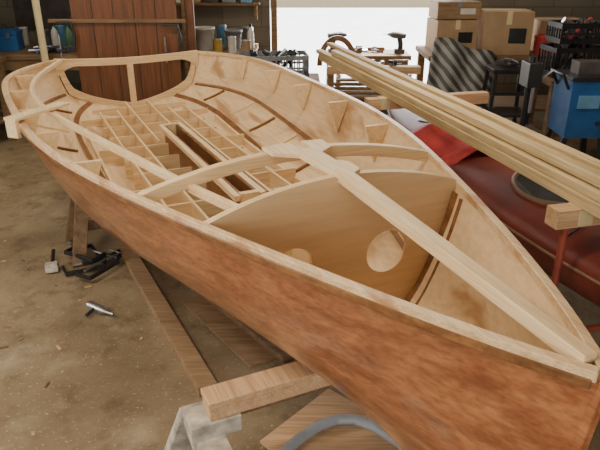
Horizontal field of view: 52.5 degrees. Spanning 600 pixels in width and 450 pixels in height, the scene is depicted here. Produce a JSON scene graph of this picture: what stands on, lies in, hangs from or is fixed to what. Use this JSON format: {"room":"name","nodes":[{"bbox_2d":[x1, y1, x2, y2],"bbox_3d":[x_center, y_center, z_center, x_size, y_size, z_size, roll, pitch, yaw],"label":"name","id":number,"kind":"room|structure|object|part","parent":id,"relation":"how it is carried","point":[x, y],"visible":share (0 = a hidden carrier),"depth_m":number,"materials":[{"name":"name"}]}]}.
{"room":"shipyard hall","nodes":[
{"label":"shipyard hall","id":0,"kind":"room"},
{"bbox_2d":[0,111,599,449],"bbox_3d":[0.200,0.497,3.073,7.600,0.138,10.000,0,24,0],"label":"floor","id":1,"kind":"structure","parent":0,"point":[109,388],"depth_m":2.84,"materials":[{"name":"concrete"}]},
{"bbox_2d":[0,55,16,140],"bbox_3d":[-3.115,-0.889,5.109,0.730,0.800,1.650,0,24,0],"label":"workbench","id":2,"kind":"object","parent":1,"relation":"on","point":[6,112],"visible":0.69,"depth_m":5.75,"materials":[{"name":"brown wood"}]},
{"bbox_2d":[31,0,48,61],"bbox_3d":[-2.380,-1.716,5.609,0.180,1.900,0.180,0,24,0],"label":"wooden plank","id":3,"kind":"object","parent":1,"relation":"on","point":[35,3],"visible":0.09,"depth_m":5.56,"materials":[{"name":"beige wood"}]},
{"bbox_2d":[44,249,58,272],"bbox_3d":[-1.442,0.207,3.549,0.070,0.057,0.202,-7,25,-16],"label":"mallet","id":4,"kind":"object","parent":1,"relation":"on","point":[50,267],"visible":1,"depth_m":3.47,"materials":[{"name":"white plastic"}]},
{"bbox_2d":[0,240,142,435],"bbox_3d":[-1.289,0.318,3.388,1.575,0.005,2.392,0,24,0],"label":"wood shavings","id":5,"kind":"object","parent":1,"relation":"on","point":[70,262],"visible":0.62,"depth_m":2.90},
{"bbox_2d":[65,198,101,266],"bbox_3d":[-0.788,-0.168,3.881,1.374,0.512,0.437,-11,26,-22],"label":"trestle","id":6,"kind":"object","parent":1,"relation":"on","point":[78,225],"visible":0.2,"depth_m":3.54,"materials":[{"name":"brown wood"}]},
{"bbox_2d":[2,50,599,449],"bbox_3d":[-0.394,-0.290,2.885,1.765,0.710,4.312,-11,26,-22],"label":"hull","id":7,"kind":"object","parent":6,"relation":"on","point":[289,202],"visible":1,"depth_m":1.75,"materials":[{"name":"brown wood"}]},
{"bbox_3d":[0.485,0.519,1.153,0.020,0.612,0.090,-11,26,-22],"label":"stem post","id":8,"kind":"part","parent":7,"relation":"part of","materials":[{"name":"brown wood"}]},
{"bbox_2d":[61,253,121,276],"bbox_3d":[-1.211,0.223,3.558,0.339,0.028,0.148,-13,27,-26],"label":"clamp","id":9,"kind":"object","parent":1,"relation":"on","point":[103,265],"visible":0.49,"depth_m":3.49,"materials":[{"name":"black plastic"}]},
{"bbox_2d":[64,240,101,265],"bbox_3d":[-1.298,0.159,3.628,0.148,0.028,0.339,-13,27,-27],"label":"clamp","id":10,"kind":"object","parent":9,"relation":"on","point":[91,246],"visible":0.5,"depth_m":3.60,"materials":[{"name":"black plastic"}]},
{"bbox_2d":[75,249,121,280],"bbox_3d":[-1.136,0.221,3.489,0.148,0.028,0.339,12,27,24],"label":"clamp","id":11,"kind":"object","parent":9,"relation":"on","point":[114,262],"visible":0.88,"depth_m":3.43,"materials":[{"name":"black plastic"}]},
{"bbox_2d":[64,246,120,262],"bbox_3d":[-1.208,0.167,3.561,0.339,0.028,0.148,13,27,26],"label":"clamp","id":12,"kind":"object","parent":11,"relation":"on","point":[67,251],"visible":0.84,"depth_m":3.52,"materials":[{"name":"black metal"}]},
{"bbox_2d":[85,301,114,316],"bbox_3d":[-1.020,0.437,3.057,0.176,0.043,0.099,14,28,29],"label":"hammer","id":13,"kind":"object","parent":1,"relation":"on","point":[92,306],"visible":1,"depth_m":3.06,"materials":[{"name":"metal"}]},
{"bbox_2d":[69,0,181,101],"bbox_3d":[-1.540,-1.633,5.425,0.920,1.900,0.038,0,24,0],"label":"door","id":14,"kind":"structure","parent":1,"relation":"on","point":[93,40],"depth_m":5.42,"materials":[{"name":"brown wood"}]},
{"bbox_2d":[48,19,185,61],"bbox_3d":[-1.600,-1.626,5.378,1.200,0.365,0.045,0,24,0],"label":"clamps","id":15,"kind":"object","parent":14,"relation":"attached to","point":[56,21],"visible":0.91,"depth_m":5.31,"materials":[{"name":"brown wood"}]},
{"bbox_2d":[0,43,257,111],"bbox_3d":[-1.875,-1.442,6.367,2.850,0.780,0.800,0,24,0],"label":"workbench","id":16,"kind":"object","parent":1,"relation":"on","point":[16,60],"visible":0.07,"depth_m":5.90,"materials":[{"name":"brown wood"}]},
{"bbox_2d":[0,23,24,50],"bbox_3d":[-3.000,-1.873,6.061,0.412,0.254,0.217,-2,24,-5],"label":"toolbox","id":17,"kind":"object","parent":16,"relation":"on","point":[11,39],"visible":1,"depth_m":6.01,"materials":[{"name":"blue paint"}]},
{"bbox_2d":[15,26,29,45],"bbox_3d":[-2.920,-1.990,6.407,0.125,0.186,0.125,0,24,0],"label":"tin","id":18,"kind":"object","parent":16,"relation":"on","point":[24,28],"visible":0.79,"depth_m":6.38,"materials":[{"name":"grey metal"}]},
{"bbox_2d":[35,29,51,45],"bbox_3d":[-2.700,-1.977,6.413,0.146,0.156,0.146,0,24,0],"label":"tin","id":19,"kind":"object","parent":16,"relation":"on","point":[46,31],"visible":0.54,"depth_m":6.38,"materials":[{"name":"grey metal"}]},
{"bbox_2d":[28,45,72,53],"bbox_3d":[-2.343,-1.715,5.943,0.601,0.058,0.258,0,24,0],"label":"tools","id":20,"kind":"object","parent":16,"relation":"on","point":[36,49],"visible":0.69,"depth_m":5.92,"materials":[{"name":"blue paint"}]},
{"bbox_2d":[51,23,58,45],"bbox_3d":[-2.500,-1.929,6.204,0.070,0.240,0.070,0,24,0],"label":"glue bottle","id":21,"kind":"object","parent":16,"relation":"on","point":[54,34],"visible":0.75,"depth_m":6.18,"materials":[{"name":"white plastic"}]},
{"bbox_2d":[55,24,65,45],"bbox_3d":[-2.500,-2.000,6.402,0.125,0.206,0.125,0,24,0],"label":"tin","id":22,"kind":"object","parent":16,"relation":"on","point":[60,28],"visible":0.57,"depth_m":6.34,"materials":[{"name":"metal"}]},
{"bbox_2d":[64,23,72,45],"bbox_3d":[-2.360,-1.929,6.204,0.070,0.240,0.070,0,24,0],"label":"glue bottle","id":23,"kind":"object","parent":16,"relation":"on","point":[68,35],"visible":0.81,"depth_m":6.18,"materials":[{"name":"green plastic"}]},
{"bbox_2d":[195,26,214,50],"bbox_3d":[-0.950,-1.859,6.071,0.214,0.220,0.214,0,24,0],"label":"bucket","id":24,"kind":"object","parent":16,"relation":"on","point":[204,34],"visible":0.81,"depth_m":6.01,"materials":[{"name":"plastic"}]},
{"bbox_2d":[212,38,222,52],"bbox_3d":[-0.800,-1.738,5.906,0.094,0.136,0.094,0,24,0],"label":"tin","id":25,"kind":"object","parent":16,"relation":"on","point":[217,42],"visible":0.77,"depth_m":5.87,"materials":[{"name":"yellow metal"}]},
{"bbox_2d":[217,24,226,45],"bbox_3d":[-0.820,-2.000,6.402,0.104,0.206,0.104,0,24,0],"label":"tin","id":26,"kind":"object","parent":16,"relation":"on","point":[220,27],"visible":0.82,"depth_m":6.36,"materials":[{"name":"metal"}]},
{"bbox_2d":[228,36,236,52],"bbox_3d":[-0.660,-1.756,5.920,0.083,0.156,0.083,0,24,0],"label":"tin","id":27,"kind":"object","parent":16,"relation":"on","point":[231,39],"visible":0.99,"depth_m":5.89,"materials":[{"name":"white metal"}]},
{"bbox_2d":[224,28,242,48],"bbox_3d":[-0.680,-1.902,6.216,0.193,0.180,0.193,0,24,0],"label":"bucket","id":28,"kind":"object","parent":16,"relation":"on","point":[233,31],"visible":0.82,"depth_m":6.16,"materials":[{"name":"grey metal"}]},
{"bbox_2d":[241,39,250,50],"bbox_3d":[-0.520,-1.734,5.908,0.094,0.126,0.094,0,24,0],"label":"tin","id":29,"kind":"object","parent":16,"relation":"on","point":[246,43],"visible":0.74,"depth_m":5.87,"materials":[{"name":"metal"}]},
{"bbox_2d":[241,26,252,38],"bbox_3d":[-0.550,-1.990,6.407,0.125,0.186,0.125,0,24,0],"label":"tin","id":30,"kind":"object","parent":16,"relation":"on","point":[244,28],"visible":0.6,"depth_m":6.35,"materials":[{"name":"metal"}]},
{"bbox_2d":[247,24,253,48],"bbox_3d":[-0.500,-1.909,6.158,0.070,0.240,0.070,0,24,0],"label":"glue bottle","id":31,"kind":"object","parent":16,"relation":"on","point":[250,34],"visible":0.89,"depth_m":6.13,"materials":[{"name":"white plastic"}]},
{"bbox_2d":[116,242,216,396],"bbox_3d":[-0.740,0.401,3.150,0.085,0.045,1.557,-12,27,-25],"label":"plank","id":32,"kind":"object","parent":1,"relation":"on","point":[194,366],"depth_m":2.93,"materials":[{"name":"brown wood"}]},
{"bbox_2d":[180,0,196,83],"bbox_3d":[-1.002,-1.681,5.531,0.105,1.900,0.060,0,24,0],"label":"leaning boards","id":33,"kind":"object","parent":1,"relation":"on","point":[187,6],"visible":0.44,"depth_m":5.48,"materials":[{"name":"brown wood"}]},
{"bbox_2d":[182,295,276,367],"bbox_3d":[-0.290,0.482,3.019,0.336,0.009,0.721,-15,28,-30],"label":"plywood offcut","id":34,"kind":"object","parent":1,"relation":"on","point":[240,342],"visible":0.36,"depth_m":2.92,"materials":[{"name":"brown wood"}]},
{"bbox_2d":[164,361,332,449],"bbox_3d":[0.108,0.656,2.114,1.154,0.460,0.437,-11,26,-22],"label":"trestle","id":35,"kind":"object","parent":1,"relation":"on","point":[205,424],"visible":0.39,"depth_m":1.90,"materials":[{"name":"brown wood"}]},
{"bbox_2d":[309,73,319,81],"bbox_3d":[-0.220,-1.081,5.763,0.800,0.615,0.500,0,24,0],"label":"side table","id":36,"kind":"object","parent":1,"relation":"on","point":[315,76],"visible":0.1,"depth_m":5.70,"materials":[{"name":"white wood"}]},
{"bbox_2d":[238,48,308,77],"bbox_3d":[-0.250,-1.480,5.583,0.632,0.259,0.332,-2,24,-5],"label":"plastic crate","id":37,"kind":"object","parent":36,"relation":"on","point":[289,56],"visible":0.46,"depth_m":5.52,"materials":[{"name":"plastic"}]},
{"bbox_2d":[260,388,398,449],"bbox_3d":[0.136,0.818,2.269,0.446,0.009,0.444,20,31,38],"label":"plywood offcut","id":38,"kind":"object","parent":1,"relation":"on","point":[329,403],"visible":0.7,"depth_m":2.32,"materials":[{"name":"beige wood"}]},
{"bbox_2d":[279,414,401,449],"bbox_3d":[0.138,0.805,2.225,0.629,0.042,0.304,-3,24,-7],"label":"hose","id":39,"kind":"object","parent":38,"relation":"on","point":[310,431],"visible":0.88,"depth_m":2.30,"materials":[{"name":"grey rubber"}]},
{"bbox_2d":[332,78,387,114],"bbox_3d":[0.635,-0.998,5.569,0.776,0.623,0.350,0,24,0],"label":"planks","id":40,"kind":"object","parent":1,"relation":"on","point":[359,93],"visible":0.19,"depth_m":5.46,"materials":[{"name":"brown wood"}]},
{"bbox_2d":[326,49,410,90],"bbox_3d":[0.740,-1.617,6.903,0.920,0.660,0.480,0,24,0],"label":"table","id":41,"kind":"object","parent":1,"relation":"on","point":[388,54],"visible":0.22,"depth_m":6.63,"materials":[{"name":"brown wood"}]},
{"bbox_2d":[327,32,351,52],"bbox_3d":[0.441,-2.005,6.682,0.290,0.226,0.072,-10,26,-21],"label":"cordless drill","id":42,"kind":"object","parent":41,"relation":"on","point":[329,35],"visible":0.55,"depth_m":6.62,"materials":[{"name":"black plastic"}]},
{"bbox_2d":[353,45,384,52],"bbox_3d":[0.742,-1.936,6.728,0.396,0.058,0.271,0,24,0],"label":"tools","id":43,"kind":"object","parent":41,"relation":"on","point":[360,49],"visible":0.97,"depth_m":6.74,"materials":[{"name":"metal"}]},
{"bbox_2d":[383,32,405,53],"bbox_3d":[1.027,-2.010,6.694,0.290,0.226,0.072,21,31,38],"label":"cordless drill","id":44,"kind":"object","parent":41,"relation":"on","point":[399,36],"visible":1,"depth_m":6.63,"materials":[{"name":"black plastic"}]},
{"bbox_2d":[327,65,420,90],"bbox_3d":[0.720,-1.244,6.073,0.900,0.671,0.567,0,24,0],"label":"sawhorse","id":45,"kind":"object","parent":1,"relation":"on","point":[405,69],"visible":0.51,"depth_m":5.90,"materials":[{"name":"brown wood"}]},
{"bbox_2d":[317,35,354,65],"bbox_3d":[0.360,-1.681,5.877,0.390,0.285,0.022,0,24,0],"label":"hoop","id":46,"kind":"object","parent":45,"relation":"on","point":[344,40],"visible":0.63,"depth_m":5.84},
{"bbox_2d":[371,59,408,65],"bbox_3d":[0.854,-1.578,5.918,0.422,0.058,0.164,0,24,0],"label":"tools","id":47,"kind":"object","parent":45,"relation":"on","point":[394,62],"visible":0.63,"depth_m":5.90,"materials":[{"name":"metal"}]},
{"bbox_2d":[364,91,488,109],"bbox_3d":[0.822,-0.456,4.085,0.840,0.835,0.462,-6,25,-13],"label":"rack","id":48,"kind":"object","parent":1,"relation":"on","point":[473,97],"visible":0.24,"depth_m":3.93,"materials":[{"name":"beige wood"}]},
{"bbox_2d":[415,45,586,110],"bbox_3d":[2.325,-1.444,6.394,2.150,0.760,0.750,0,24,0],"label":"workbench","id":49,"kind":"object","parent":1,"relation":"on","point":[423,52],"visible":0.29,"depth_m":6.37,"materials":[{"name":"brown wood"}]},
{"bbox_2d":[425,17,478,49],"bbox_3d":[1.550,-1.959,6.243,0.420,0.303,0.354,-3,24,-6],"label":"cardboard box","id":50,"kind":"object","parent":49,"relation":"on","point":[465,31],"visible":0.67,"depth_m":6.08,"materials":[{"name":"brown cardboard"}]},
{"bbox_2d":[428,0,481,18],"bbox_3d":[1.560,-2.178,6.145,0.440,0.163,0.304,-2,24,-5],"label":"cardboard box","id":51,"kind":"object","parent":50,"relation":"on","point":[438,9],"visible":1,"depth_m":6.02,"materials":[{"name":"brown cardboard"}]},
{"bbox_2d":[426,37,497,106],"bbox_3d":[1.492,-1.410,5.632,0.704,0.604,0.248,0,24,0],"label":"tarpaulin","id":52,"kind":"object","parent":49,"relation":"on","point":[454,66],"visible":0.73,"depth_m":5.63,"materials":[{"name":"grey fabric"}]},
{"bbox_2d":[476,8,535,54],"bbox_3d":[2.020,-1.923,6.040,0.460,0.404,0.404,2,24,5],"label":"cardboard box","id":53,"kind":"object","parent":49,"relation":"on","point":[501,31],"visible":0.9,"depth_m":5.87,"materials":[{"name":"brown cardboard"}]},
{"bbox_2d":[533,34,560,54],"bbox_3d":[2.500,-1.795,5.964,0.350,0.232,0.197,-2,24,-5],"label":"toolbox","id":54,"kind":"object","parent":49,"relation":"on","point":[540,38],"visible":0.2,"depth_m":5.95,"materials":[{"name":"red plastic"}]},
{"bbox_2d":[530,17,578,49],"bbox_3d":[2.620,-1.959,6.243,0.500,0.303,0.404,-1,24,-3],"label":"cardboard box","id":55,"kind":"object","parent":49,"relation":"on","point":[540,23],"visible":0.11,"depth_m":6.11,"materials":[{"name":"brown cardboard"}]},
{"bbox_2d":[478,64,530,124],"bbox_3d":[1.760,-0.967,5.287,0.390,0.799,0.389,0,24,0],"label":"step stool","id":56,"kind":"object","parent":1,"relation":"on","point":[514,112],"visible":0.38,"depth_m":5.12,"materials":[{"name":"black plastic"}]},
{"bbox_2d":[495,58,520,65],"bbox_3d":[1.769,-1.359,5.098,0.183,0.058,0.237,-17,29,-34],"label":"tools","id":57,"kind":"object","parent":56,"relation":"on","point":[506,61],"visible":0.98,"depth_m":5.11,"materials":[{"name":"black metal"}]},
{"bbox_2d":[519,56,552,133],"bbox_3d":[1.668,-0.740,4.532,0.236,1.000,0.275,0,24,0],"label":"drill","id":58,"kind":"object","parent":1,"relation":"on","point":[531,73],"visible":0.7,"depth_m":4.34,"materials":[{"name":"grey metal"}]},
{"bbox_2d":[528,75,596,139],"bbox_3d":[2.725,-0.965,5.376,1.350,0.720,0.600,0,24,0],"label":"table","id":59,"kind":"object","parent":1,"relation":"on","point":[542,127],"visible":0.21,"depth_m":5.19,"materials":[{"name":"brown wood"}]},
{"bbox_2d":[537,43,599,77],"bbox_3d":[2.300,-1.420,5.172,0.432,0.276,0.312,-2,24,-5],"label":"crate","id":60,"kind":"object","parent":59,"relation":"on","point":[563,54],"visible":0.44,"depth_m":5.10,"materials":[{"name":"plastic"}]},
{"bbox_2d":[545,17,599,43],"bbox_3d":[2.320,-1.631,5.077,0.412,0.198,0.292,-1,24,-3],"label":"crate","id":61,"kind":"object","parent":60,"relation":"on","point":[578,31],"visible":1,"depth_m":4.98,"materials":[{"name":"plastic"}]},
{"bbox_2d":[544,59,599,159],"bbox_3d":[2.038,-0.711,4.504,0.438,0.980,0.435,0,24,0],"label":"machine","id":62,"kind":"object","parent":1,"relation":"on","point":[574,112],"visible":0.82,"depth_m":4.32,"materials":[{"name":"paint"}]},
{"bbox_2d":[544,202,599,332],"bbox_3d":[1.315,0.277,2.450,0.840,0.835,0.462,-6,25,-13],"label":"rack","id":63,"kind":"object","parent":1,"relation":"on","point":[563,216],"visible":0.38,"depth_m":2.20,"materials":[{"name":"beige wood"}]},
{"bbox_2d":[316,42,599,218],"bbox_3d":[0.872,-0.514,3.050,0.237,0.117,5.219,-6,25,-13],"label":"stack","id":64,"kind":"object","parent":63,"relation":"on","point":[569,173],"visible":1,"depth_m":2.79,"materials":[{"name":"beige wood"}]},
{"bbox_3d":[1.020,-0.008,3.702,0.560,0.365,0.365,-6,25,-13],"label":"sawhorse","id":65,"kind":"object","parent":1,"relation":"on","visible":0},
{"bbox_2d":[387,109,599,306],"bbox_3d":[1.170,-0.092,3.028,0.660,0.339,3.900,-6,25,-13],"label":"kayak","id":66,"kind":"object","parent":65,"relation":"on","point":[520,203],"visible":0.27,"depth_m":2.68,"materials":[{"name":"red plastic"}]},
{"bbox_2d":[411,122,476,165],"bbox_3d":[0.990,-0.505,3.606,0.560,0.144,0.623,-6,25,-13],"label":"cover","id":67,"kind":"object","parent":66,"relation":"on","point":[454,150],"visible":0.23,"depth_m":3.50,"materials":[{"name":"red fabric"}]},
{"bbox_2d":[0,0,599,94],"bbox_3d":[0.175,-2.814,6.958,7.450,2.800,0.100,0,24,0],"label":"wall","id":68,"kind":"structure","parent":0,"point":[233,16],"depth_m":7.08,"materials":[{"name":"brown wood"}]},
{"bbox_2d":[12,0,181,29],"bbox_3d":[-2.300,-2.686,6.917,2.000,0.900,0.070,0,24,0],"label":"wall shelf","id":69,"kind":"object","parent":68,"relation":"attached to","point":[23,9],"visible":0.25,"depth_m":7.03,"materials":[{"name":"brown wood"}]},
{"bbox_2d":[176,1,260,19],"bbox_3d":[-0.950,-2.432,6.910,1.000,0.182,0.280,0,24,0],"label":"wall shelf","id":70,"kind":"object","parent":68,"relation":"attached to","point":[255,3],"visible":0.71,"depth_m":6.81,"materials":[{"name":"brown wood"}]},
{"bbox_2d":[206,0,219,2],"bbox_3d":[-0.980,-2.564,6.827,0.140,0.123,0.164,0,24,0],"label":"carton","id":71,"kind":"object","parent":70,"relation":"on","point":[207,1],"visible":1,"depth_m":6.78,"materials":[{"name":"black cardboard"}]},
{"bbox_2d":[222,0,236,2],"bbox_3d":[-0.790,-2.582,6.818,0.150,0.163,0.164,0,24,0],"label":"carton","id":72,"kind":"object","parent":70,"relation":"on","point":[223,1],"visible":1,"depth_m":6.78,"materials":[{"name":"grey cardboard"}]},
{"bbox_2d":[241,0,251,2],"bbox_3d":[-0.600,-2.569,6.824,0.120,0.133,0.164,0,24,0],"label":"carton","id":73,"kind":"object","parent":70,"relation":"on","point":[242,1],"visible":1,"depth_m":6.78,"materials":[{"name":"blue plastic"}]},
{"bbox_2d":[271,0,277,55],"bbox_3d":[0.730,-2.574,6.978,2.130,2.345,0.050,0,24,0],"label":"trim","id":74,"kind":"structure","parent":68,"relation":"attached to","point":[274,40],"depth_m":7.07,"materials":[{"name":"brown wood"}]},
{"bbox_2d":[270,8,428,86],"bbox_3d":[0.500,-4.370,14.041,30.000,0.100,14.000,0,24,0],"label":"window","id":75,"kind":"structure","parent":0,"point":[307,29],"depth_m":14.90,"materials":[{"name":"glass"}]}
]}

